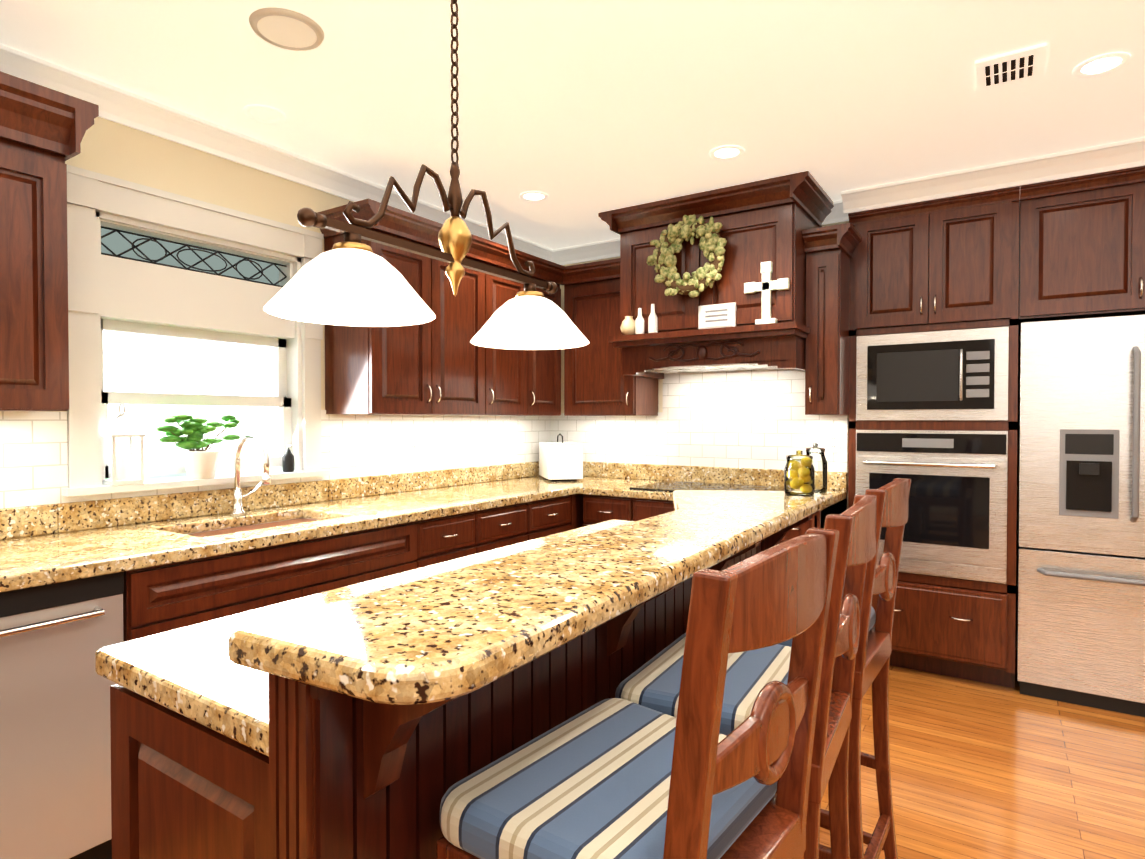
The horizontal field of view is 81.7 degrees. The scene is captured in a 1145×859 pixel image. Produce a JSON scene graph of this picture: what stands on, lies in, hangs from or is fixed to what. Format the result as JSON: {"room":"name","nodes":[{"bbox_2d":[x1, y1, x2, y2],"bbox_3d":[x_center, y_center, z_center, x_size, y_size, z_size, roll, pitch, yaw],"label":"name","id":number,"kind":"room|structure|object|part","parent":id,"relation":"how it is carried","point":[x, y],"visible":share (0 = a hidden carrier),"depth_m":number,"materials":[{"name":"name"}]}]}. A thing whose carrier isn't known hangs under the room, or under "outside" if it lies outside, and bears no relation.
{"room":"kitchen","nodes":[
{"label":"kitchen","id":0,"kind":"room"},
{"bbox_2d":[36,117,353,532],"bbox_3d":[-2.146,0.037,1.781,0.150,2.460,7.000,1,1,33],"label":"wall","id":1,"kind":"structure","parent":0,"point":[117,150],"depth_m":2.62,"materials":[{"name":"beige paint"}]},
{"bbox_2d":[0,123,75,414],"bbox_3d":[-1.875,-0.447,1.745,0.326,0.790,0.810,1,1,33],"label":"upper cabinet","id":2,"kind":"object","parent":1,"relation":"attached to","point":[34,339],"depth_m":1.92,"materials":[{"name":"brown wood"}]},
{"bbox_2d":[62,165,329,496],"bbox_3d":[-1.497,-0.342,2.701,0.205,1.120,1.030,1,1,33],"label":"window","id":3,"kind":"structure","parent":1,"relation":"in","point":[111,293],"depth_m":2.58,"materials":[{"name":"white paint"}]},
{"bbox_2d":[102,403,145,485],"bbox_3d":[-1.633,0.050,2.401,0.124,0.293,0.124,1,1,33],"label":"lantern","id":4,"kind":"object","parent":3,"relation":"on","point":[121,425],"visible":0.9,"depth_m":2.38,"materials":[{"name":"white paint"}]},
{"bbox_2d":[154,413,240,478],"bbox_3d":[-1.484,0.065,2.627,0.140,0.258,0.333,1,1,33],"label":"potted plant","id":5,"kind":"object","parent":3,"relation":"on","point":[200,463],"visible":1,"depth_m":2.58,"materials":[{"name":"green plant"}]},
{"bbox_2d":[282,445,293,471],"bbox_3d":[-1.267,0.129,2.951,0.049,0.119,0.048,1,1,33],"label":"soap dispenser","id":6,"kind":"object","parent":3,"relation":"on","point":[288,461],"visible":1,"depth_m":2.94,"materials":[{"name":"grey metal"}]},
{"bbox_2d":[0,459,538,538],"bbox_3d":[-1.336,0.291,2.853,0.020,0.100,4.276,1,1,33],"label":"backsplash","id":7,"kind":"structure","parent":1,"relation":"attached to","point":[81,514],"depth_m":2.64,"materials":[{"name":"beige stone"}]},
{"bbox_2d":[0,44,552,260],"bbox_3d":[-2.051,-1.143,1.700,0.075,0.095,6.999,1,1,33],"label":"crown molding","id":8,"kind":"structure","parent":1,"relation":"attached to","point":[129,109],"depth_m":2.63,"materials":[{"name":"white wood"}]},
{"bbox_2d":[320,215,495,418],"bbox_3d":[-0.802,-0.501,3.373,0.326,0.850,0.831,1,1,33],"label":"upper cabinet","id":9,"kind":"object","parent":1,"relation":"attached to","point":[432,369],"depth_m":3.20,"materials":[{"name":"brown wood"}]},
{"bbox_2d":[496,259,519,418],"bbox_3d":[-0.505,-0.508,3.824,0.326,0.850,0.492,1,1,33],"label":"upper cabinet","id":10,"kind":"object","parent":1,"relation":"attached to","point":[507,360],"depth_m":3.74,"materials":[{"name":"brown wood"}]},
{"bbox_2d":[520,263,567,418],"bbox_3d":[-0.281,-0.512,4.094,0.402,0.850,0.451,1,1,33],"label":"upper cabinet","id":11,"kind":"object","parent":1,"relation":"attached to","point":[540,370],"depth_m":4.05,"materials":[{"name":"brown wood"}]},
{"bbox_2d":[0,0,1144,249],"bbox_3d":[0.687,-1.221,0.290,6.500,0.100,7.960,1,1,33],"label":"ceiling","id":12,"kind":"structure","parent":0,"point":[582,114],"depth_m":2.31,"materials":[{"name":"white paint"}]},
{"bbox_2d":[243,104,285,123],"bbox_3d":[-1.172,-1.200,2.522,0.150,0.005,0.150,1,1,33],"label":"recessed light","id":13,"kind":"object","parent":12,"relation":"in","point":[264,114],"visible":1,"depth_m":2.52,"materials":[{"name":"white paint"}]},
{"bbox_2d":[249,7,324,50],"bbox_3d":[-0.850,-1.188,1.975,0.208,0.013,0.208,1,1,33],"label":"ceiling speaker","id":14,"kind":"object","parent":12,"relation":"attached to","point":[284,28],"visible":0.96,"depth_m":1.96,"materials":[{"name":"white"}]},
{"bbox_2d":[263,0,588,349],"bbox_3d":[-0.262,-0.703,1.475,0.308,0.968,0.862,1,1,33],"label":"pendant light","id":15,"kind":"object","parent":12,"relation":"hanging from","point":[351,280],"visible":1,"depth_m":1.38,"materials":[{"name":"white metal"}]},
{"bbox_3d":[-0.415,-0.275,1.250,0.308,0.120,0.308,1,1,33],"label":"lamp shade","id":16,"kind":"part","parent":15,"relation":"part of","materials":[{"name":"white glass"}]},
{"bbox_3d":[-0.262,-0.742,1.474,0.130,0.890,0.780,1,1,33],"label":"frame","id":17,"kind":"part","parent":15,"relation":"part of","materials":[{"name":"brown metal"}]},
{"bbox_3d":[-0.110,-0.282,1.712,0.308,0.120,0.308,1,1,33],"label":"lamp shade","id":18,"kind":"part","parent":15,"relation":"part of","materials":[{"name":"white glass"}]},
{"bbox_2d":[520,191,547,201],"bbox_3d":[-0.201,-1.214,3.451,0.150,0.005,0.150,1,1,33],"label":"recessed light","id":19,"kind":"object","parent":12,"relation":"in","point":[533,196],"visible":1,"depth_m":3.45,"materials":[{"name":"white paint"}]},
{"bbox_2d":[709,145,744,159],"bbox_3d":[0.673,-1.206,2.887,0.150,0.005,0.150,1,1,33],"label":"recessed light","id":20,"kind":"object","parent":12,"relation":"in","point":[729,152],"visible":1,"depth_m":2.88,"materials":[{"name":"white paint"}]},
{"bbox_2d":[975,43,1046,92],"bbox_3d":[1.451,-1.193,2.195,0.190,0.010,0.230,1,1,33],"label":"ceiling vent","id":21,"kind":"object","parent":12,"relation":"in","point":[1012,68],"visible":0.98,"depth_m":2.18,"materials":[{"name":"white paint"}]},
{"bbox_2d":[1073,52,1130,77],"bbox_3d":[1.736,-1.195,2.174,0.150,0.005,0.150,1,1,33],"label":"recessed light","id":22,"kind":"object","parent":12,"relation":"in","point":[1100,65],"visible":1,"depth_m":2.17,"materials":[{"name":"white paint"}]},
{"bbox_2d":[560,221,848,508],"bbox_3d":[0.646,0.001,4.222,2.125,2.460,0.150,1,1,33],"label":"wall","id":23,"kind":"structure","parent":0,"point":[660,395],"depth_m":4.39,"materials":[{"name":"beige paint"}]},
{"bbox_2d":[568,267,659,418],"bbox_3d":[0.211,-0.513,4.166,0.532,0.850,0.402,1,1,33],"label":"upper cabinet","id":24,"kind":"object","parent":23,"relation":"attached to","point":[608,378],"depth_m":4.05,"materials":[{"name":"brown wood"}]},
{"bbox_2d":[551,200,848,264],"bbox_3d":[0.647,-1.178,4.069,1.974,0.095,0.075,1,1,33],"label":"crown molding","id":25,"kind":"structure","parent":23,"relation":"attached to","point":[588,252],"depth_m":4.39,"materials":[{"name":"white wood"}]},
{"bbox_2d":[583,459,843,490],"bbox_3d":[0.659,0.273,4.111,1.967,0.100,0.020,1,1,33],"label":"backsplash","id":26,"kind":"structure","parent":23,"relation":"attached to","point":[835,479],"depth_m":4.01,"materials":[{"name":"beige stone"}]},
{"bbox_2d":[608,173,823,346],"bbox_3d":[0.786,-0.869,3.660,0.975,0.696,0.606,1,1,33],"label":"range hood","id":27,"kind":"object","parent":23,"relation":"attached to","point":[764,329],"depth_m":3.39,"materials":[{"name":"brown wood"}]},
{"bbox_2d":[827,432,839,452],"bbox_3d":[1.421,0.070,3.604,0.070,0.114,0.008,1,1,33],"label":"outlet","id":28,"kind":"object","parent":23,"relation":"attached to","point":[833,442],"visible":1,"depth_m":3.60,"materials":[{"name":"white paint"}]},
{"bbox_2d":[819,650,1144,858],"bbox_3d":[0.687,1.338,0.328,6.500,0.100,7.960,1,1,33],"label":"floor","id":29,"kind":"structure","parent":0,"point":[980,770],"depth_m":2.41,"materials":[{"name":"brown wood"}]},
{"bbox_2d":[0,572,123,858],"bbox_3d":[-1.663,0.833,1.785,0.644,0.868,0.600,1,1,33],"label":"dishwasher","id":30,"kind":"object","parent":29,"relation":"on","point":[55,765],"visible":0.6,"depth_m":1.75,"materials":[{"name":"silver metal"}]},
{"bbox_2d":[123,519,431,641],"bbox_3d":[-1.193,0.821,2.532,0.620,0.870,1.154,1,1,33],"label":"base cabinet","id":31,"kind":"object","parent":29,"relation":"on","point":[156,600],"depth_m":2.21,"materials":[{"name":"brown wood"}]},
{"bbox_2d":[0,483,575,592],"bbox_3d":[-1.247,0.368,2.424,0.641,0.040,3.655,1,1,33],"label":"countertop","id":32,"kind":"structure","parent":31,"relation":"on","point":[30,561],"depth_m":2.27,"materials":[{"name":"beige stone"}]},
{"bbox_2d":[224,433,271,514],"bbox_3d":[-1.245,0.179,2.636,0.242,0.330,0.132,1,1,33],"label":"faucet","id":33,"kind":"object","parent":32,"relation":"on","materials":[{"name":"silver metal"}]},
{"bbox_2d":[188,515,323,534],"bbox_3d":[-1.186,0.468,2.508,0.348,0.187,0.608,1,1,33],"label":"sink","id":34,"kind":"object","parent":32,"relation":"in","point":[251,523],"depth_m":2.63,"materials":[{"name":"metal"}]},
{"bbox_2d":[95,538,781,858],"bbox_3d":[-0.026,0.767,1.625,0.763,1.004,1.744,1,1,33],"label":"kitchen island","id":35,"kind":"object","parent":29,"relation":"on","point":[208,762],"depth_m":0.94,"materials":[{"name":"brown wood"}]},
{"bbox_2d":[142,490,832,737],"bbox_3d":[0.171,0.245,1.581,0.524,0.040,1.980,1,1,33],"label":"island countertop","id":36,"kind":"structure","parent":35,"relation":"on","point":[399,653],"depth_m":0.94,"materials":[{"name":"beige stone"}]},
{"bbox_2d":[784,450,814,495],"bbox_3d":[0.749,0.142,2.186,0.096,0.146,0.096,1,1,33],"label":"jar","id":37,"kind":"object","parent":36,"relation":"on","point":[806,475],"visible":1,"depth_m":2.18,"materials":[{"name":"glass"}]},
{"bbox_2d":[804,443,826,492],"bbox_3d":[0.837,0.131,2.283,0.080,0.166,0.080,1,1,33],"label":"clear jar","id":38,"kind":"object","parent":36,"relation":"on","point":[824,471],"visible":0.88,"depth_m":2.30,"materials":[{"name":"clear glass"}]},
{"bbox_2d":[432,511,491,564],"bbox_3d":[-0.806,0.813,3.119,0.620,0.870,0.488,1,1,33],"label":"base cabinet","id":39,"kind":"object","parent":29,"relation":"on","point":[457,536],"depth_m":3.01,"materials":[{"name":"brown wood"}]},
{"bbox_2d":[492,503,539,549],"bbox_3d":[-0.594,0.808,3.440,0.620,0.870,0.518,1,1,33],"label":"base cabinet","id":40,"kind":"object","parent":29,"relation":"on","point":[520,523],"depth_m":3.34,"materials":[{"name":"brown wood"}]},
{"bbox_2d":[540,495,575,536],"bbox_3d":[-0.377,0.803,3.770,0.620,0.870,0.507,1,1,33],"label":"base cabinet","id":41,"kind":"object","parent":29,"relation":"on","point":[556,515],"depth_m":3.65,"materials":[{"name":"brown wood"}]},
{"bbox_2d":[576,495,631,527],"bbox_3d":[0.354,0.800,3.960,0.320,0.870,0.620,1,1,33],"label":"base cabinet","id":42,"kind":"object","parent":29,"relation":"on","point":[590,509],"depth_m":3.72,"materials":[{"name":"brown wood"}]},
{"bbox_2d":[492,475,843,510],"bbox_3d":[0.488,0.347,3.853,1.967,0.040,0.641,1,1,33],"label":"countertop","id":43,"kind":"structure","parent":42,"relation":"on","point":[590,484],"depth_m":3.80,"materials":[{"name":"beige stone"}]},
{"bbox_2d":[539,433,582,480],"bbox_3d":[-0.080,0.172,4.290,0.220,0.294,0.380,0,1,-12],"label":"bread box","id":44,"kind":"object","parent":43,"relation":"on","point":[561,461],"visible":0.98,"depth_m":4.11,"materials":[{"name":"white metal"}]},
{"bbox_2d":[632,479,795,490],"bbox_3d":[0.771,0.324,3.659,0.760,0.009,0.510,1,1,33],"label":"cooktop","id":45,"kind":"object","parent":43,"relation":"in","point":[665,484],"depth_m":3.71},
{"bbox_2d":[437,527,838,858],"bbox_3d":[0.105,0.704,0.915,0.432,1.152,0.424,1,1,38],"label":"stool","id":46,"kind":"object","parent":29,"relation":"on","point":[614,778],"visible":1,"depth_m":0.82,"materials":[{"name":"brown wood"}]},
{"bbox_3d":[0.068,0.512,0.942,0.337,0.065,0.424,1,1,38],"label":"seat","id":47,"kind":"part","parent":46,"relation":"part of","materials":[{"name":"fabric"}]},
{"bbox_2d":[632,499,673,520],"bbox_3d":[0.788,0.804,3.674,0.838,0.870,0.620,1,1,33],"label":"base cabinet","id":48,"kind":"object","parent":29,"relation":"on","point":[641,508],"depth_m":3.55,"materials":[{"name":"brown wood"}]},
{"bbox_2d":[615,494,876,858],"bbox_3d":[0.356,0.698,1.304,0.432,1.152,0.424,0,1,30],"label":"stool","id":49,"kind":"object","parent":29,"relation":"on","point":[654,682],"visible":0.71,"depth_m":1.20,"materials":[{"name":"brown wood"}]},
{"bbox_3d":[0.316,0.506,1.325,0.337,0.065,0.424,0,1,30],"label":"seat","id":50,"kind":"part","parent":49,"relation":"part of","materials":[{"name":"fabric"}]},
{"bbox_3d":[0.361,0.698,1.302,0.421,1.152,0.410,0,1,30],"label":"frame","id":51,"kind":"part","parent":49,"relation":"part of","materials":[{"name":"brown wood"}]},
{"bbox_2d":[779,499,843,543],"bbox_3d":[1.201,0.808,3.402,0.269,0.870,0.620,1,1,33],"label":"base cabinet","id":52,"kind":"object","parent":29,"relation":"on","point":[818,518],"depth_m":3.13,"materials":[{"name":"brown wood"}]},
{"bbox_2d":[778,478,910,858],"bbox_3d":[0.617,0.692,1.705,0.432,1.152,0.424,1,1,35],"label":"stool","id":53,"kind":"object","parent":29,"relation":"on","point":[872,663],"visible":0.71,"depth_m":1.58,"materials":[{"name":"brown wood"}]},
{"bbox_3d":[0.579,0.500,1.730,0.337,0.065,0.424,1,1,35],"label":"seat","id":54,"kind":"part","parent":53,"relation":"part of","materials":[{"name":"fabric"}]},
{"bbox_3d":[0.621,0.692,1.702,0.421,1.152,0.410,1,1,35],"label":"frame","id":55,"kind":"part","parent":53,"relation":"part of","materials":[{"name":"brown wood"}]},
{"bbox_2d":[844,185,1023,687],"bbox_3d":[1.957,0.051,3.582,0.740,2.380,0.778,1,1,33],"label":"tall cabinet","id":56,"kind":"object","parent":29,"relation":"on","point":[962,256],"depth_m":3.24,"materials":[{"name":"brown wood"}]},
{"bbox_2d":[852,315,1011,422],"bbox_3d":[1.872,-0.285,3.448,0.665,0.475,0.469,1,1,33],"label":"microwave","id":57,"kind":"object","parent":56,"relation":"in","point":[925,370],"depth_m":3.26,"materials":[{"name":"silver metal"}]},
{"bbox_2d":[856,430,1007,583],"bbox_3d":[1.875,0.362,3.462,0.666,0.720,0.556,1,1,33],"label":"wall oven","id":58,"kind":"object","parent":56,"relation":"in","point":[956,527],"depth_m":3.23,"materials":[{"name":"metal"}]},
{"bbox_2d":[841,137,1144,213],"bbox_3d":[2.115,-1.162,2.940,1.730,0.095,0.075,1,1,33],"label":"crown molding","id":59,"kind":"structure","parent":56,"relation":"attached to","point":[1090,160],"depth_m":3.04,"materials":[{"name":"white wood"}]},
{"bbox_2d":[1017,314,1144,716],"bbox_3d":[2.646,0.375,3.115,0.910,1.745,0.787,1,1,33],"label":"refrigerator","id":60,"kind":"object","parent":29,"relation":"on","point":[1081,582],"visible":1,"depth_m":2.96,"materials":[{"name":"metal"}]},
{"bbox_2d":[1015,335,1020,649],"bbox_3d":[2.617,0.009,3.714,1.727,2.460,0.150,1,1,33],"label":"panel","id":61,"kind":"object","parent":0,"point":[1019,336],"depth_m":3.71,"materials":[{"name":"beige paint"}]},
{"bbox_2d":[1024,166,1144,321],"bbox_3d":[2.677,-0.825,3.124,0.947,0.615,0.728,1,1,33],"label":"upper cabinet","id":62,"kind":"object","parent":61,"relation":"attached to","point":[1084,236],"depth_m":2.95,"materials":[{"name":"brown wood"}]},
{"label":"outside","id":63,"kind":"structure","parent":0,"visible":0},
{"bbox_2d":[101,228,279,479],"bbox_3d":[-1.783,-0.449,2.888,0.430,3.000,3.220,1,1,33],"label":"window glass","id":64,"kind":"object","parent":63,"point":[139,363],"depth_m":3.09,"materials":[{"name":"clear glass"}]}
]}

